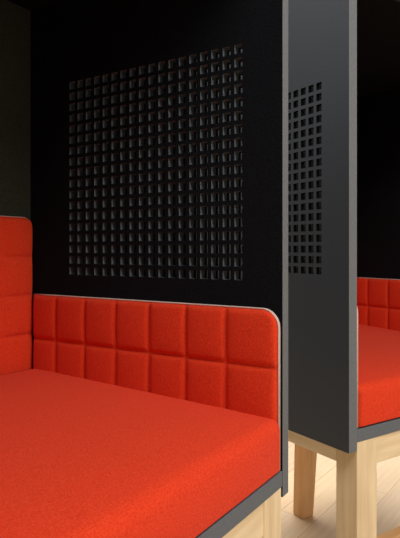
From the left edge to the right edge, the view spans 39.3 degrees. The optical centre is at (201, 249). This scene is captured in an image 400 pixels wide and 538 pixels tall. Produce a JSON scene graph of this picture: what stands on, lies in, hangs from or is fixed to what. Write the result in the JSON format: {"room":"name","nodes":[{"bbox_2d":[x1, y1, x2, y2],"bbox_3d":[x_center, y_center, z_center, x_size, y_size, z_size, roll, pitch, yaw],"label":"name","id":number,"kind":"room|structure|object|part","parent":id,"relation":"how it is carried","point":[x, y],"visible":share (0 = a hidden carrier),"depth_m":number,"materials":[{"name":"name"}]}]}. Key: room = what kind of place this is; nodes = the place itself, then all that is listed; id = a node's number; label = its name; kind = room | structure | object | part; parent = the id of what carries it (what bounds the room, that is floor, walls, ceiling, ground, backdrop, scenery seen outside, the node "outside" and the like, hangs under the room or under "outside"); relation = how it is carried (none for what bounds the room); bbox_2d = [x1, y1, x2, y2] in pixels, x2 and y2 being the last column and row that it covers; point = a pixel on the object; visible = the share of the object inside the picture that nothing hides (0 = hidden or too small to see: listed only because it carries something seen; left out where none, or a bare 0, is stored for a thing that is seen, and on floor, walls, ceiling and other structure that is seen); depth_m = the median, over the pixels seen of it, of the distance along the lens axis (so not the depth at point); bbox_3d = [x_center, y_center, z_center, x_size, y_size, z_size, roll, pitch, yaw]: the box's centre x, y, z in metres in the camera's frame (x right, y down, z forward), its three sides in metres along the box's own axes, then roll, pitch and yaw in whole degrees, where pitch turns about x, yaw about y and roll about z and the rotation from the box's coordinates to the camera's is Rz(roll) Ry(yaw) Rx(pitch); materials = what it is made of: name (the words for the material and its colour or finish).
{"room":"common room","nodes":[
{"label":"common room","id":0,"kind":"room"},
{"bbox_2d":[281,441,399,537],"bbox_3d":[0.000,0.836,1.000,10.000,0.060,10.000,0,0,0],"label":"floor","id":1,"kind":"structure","parent":0,"point":[322,524],"depth_m":1.79,"materials":[{"name":"brown wood"}]},
{"bbox_2d":[0,0,287,537],"bbox_3d":[-0.307,0.106,0.797,0.630,1.400,0.700,0,0,33],"label":"booth","id":2,"kind":"object","parent":1,"relation":"on","point":[142,396],"visible":1,"depth_m":0.99,"materials":[{"name":"red fabric"}]},
{"bbox_2d":[0,369,279,537],"bbox_3d":[-0.289,0.302,0.786,0.589,0.110,0.642,0,0,33],"label":"seat cushion","id":3,"kind":"object","parent":2,"relation":"on","point":[85,453],"depth_m":0.75,"materials":[{"name":"red fabric"}]},
{"bbox_3d":[-0.122,-0.097,1.089,0.624,0.994,0.008,0,0,33],"label":"panel","id":4,"kind":"part","parent":2,"relation":"part of","materials":[{"name":"grey laminate"}]},
{"bbox_3d":[-0.299,0.370,0.792,0.602,0.025,0.655,0,0,33],"label":"seat","id":5,"kind":"part","parent":2,"relation":"part of","materials":[{"name":"laminate"}]},
{"bbox_3d":[-0.059,0.410,0.638,0.025,0.055,0.531,0,0,33],"label":"rail","id":6,"kind":"part","parent":2,"relation":"part of","materials":[{"name":"brown wood"}]},
{"bbox_3d":[0.089,0.595,0.894,0.056,0.423,0.060,0,0,33],"label":"leg","id":7,"kind":"part","parent":2,"relation":"part of","materials":[{"name":"brown wood"}]},
{"bbox_2d":[196,0,399,537],"bbox_3d":[0.409,0.106,1.550,0.700,1.400,0.630,0,0,-34],"label":"booth","id":8,"kind":"object","parent":1,"relation":"on","point":[344,55],"visible":0.43,"depth_m":1.19,"materials":[{"name":"grey laminate"}]},
{"bbox_3d":[0.120,-0.097,1.360,0.008,0.994,0.624,0,0,-34],"label":"panel","id":9,"kind":"part","parent":8,"relation":"part of","materials":[{"name":"grey laminate"}]},
{"bbox_3d":[0.319,0.622,1.708,0.070,0.368,0.053,0,0,-34],"label":"leg","id":10,"kind":"part","parent":8,"relation":"part of","materials":[{"name":"beige wood"}]},
{"bbox_3d":[0.149,0.410,1.375,0.025,0.055,0.503,0,0,-34],"label":"rail","id":11,"kind":"part","parent":8,"relation":"part of","materials":[{"name":"brown wood"}]},
{"bbox_3d":[0.319,0.595,1.152,0.060,0.423,0.056,0,0,-34],"label":"leg","id":12,"kind":"part","parent":8,"relation":"part of","materials":[{"name":"brown wood"}]},
{"bbox_3d":[0.414,0.370,1.542,0.655,0.025,0.602,0,0,-34],"label":"seat","id":13,"kind":"part","parent":8,"relation":"part of","materials":[{"name":"laminate"}]},
{"bbox_2d":[358,324,399,426],"bbox_3d":[0.421,0.302,1.533,0.642,0.110,0.589,0,0,-34],"label":"seat cushion","id":14,"kind":"object","parent":8,"relation":"on","point":[378,344],"depth_m":1.19,"materials":[{"name":"red fabric"}]},
{"bbox_3d":[0.572,0.410,1.305,0.531,0.055,0.025,0,0,-34],"label":"rail","id":15,"kind":"part","parent":8,"relation":"part of","materials":[{"name":"brown wood"}]}
]}

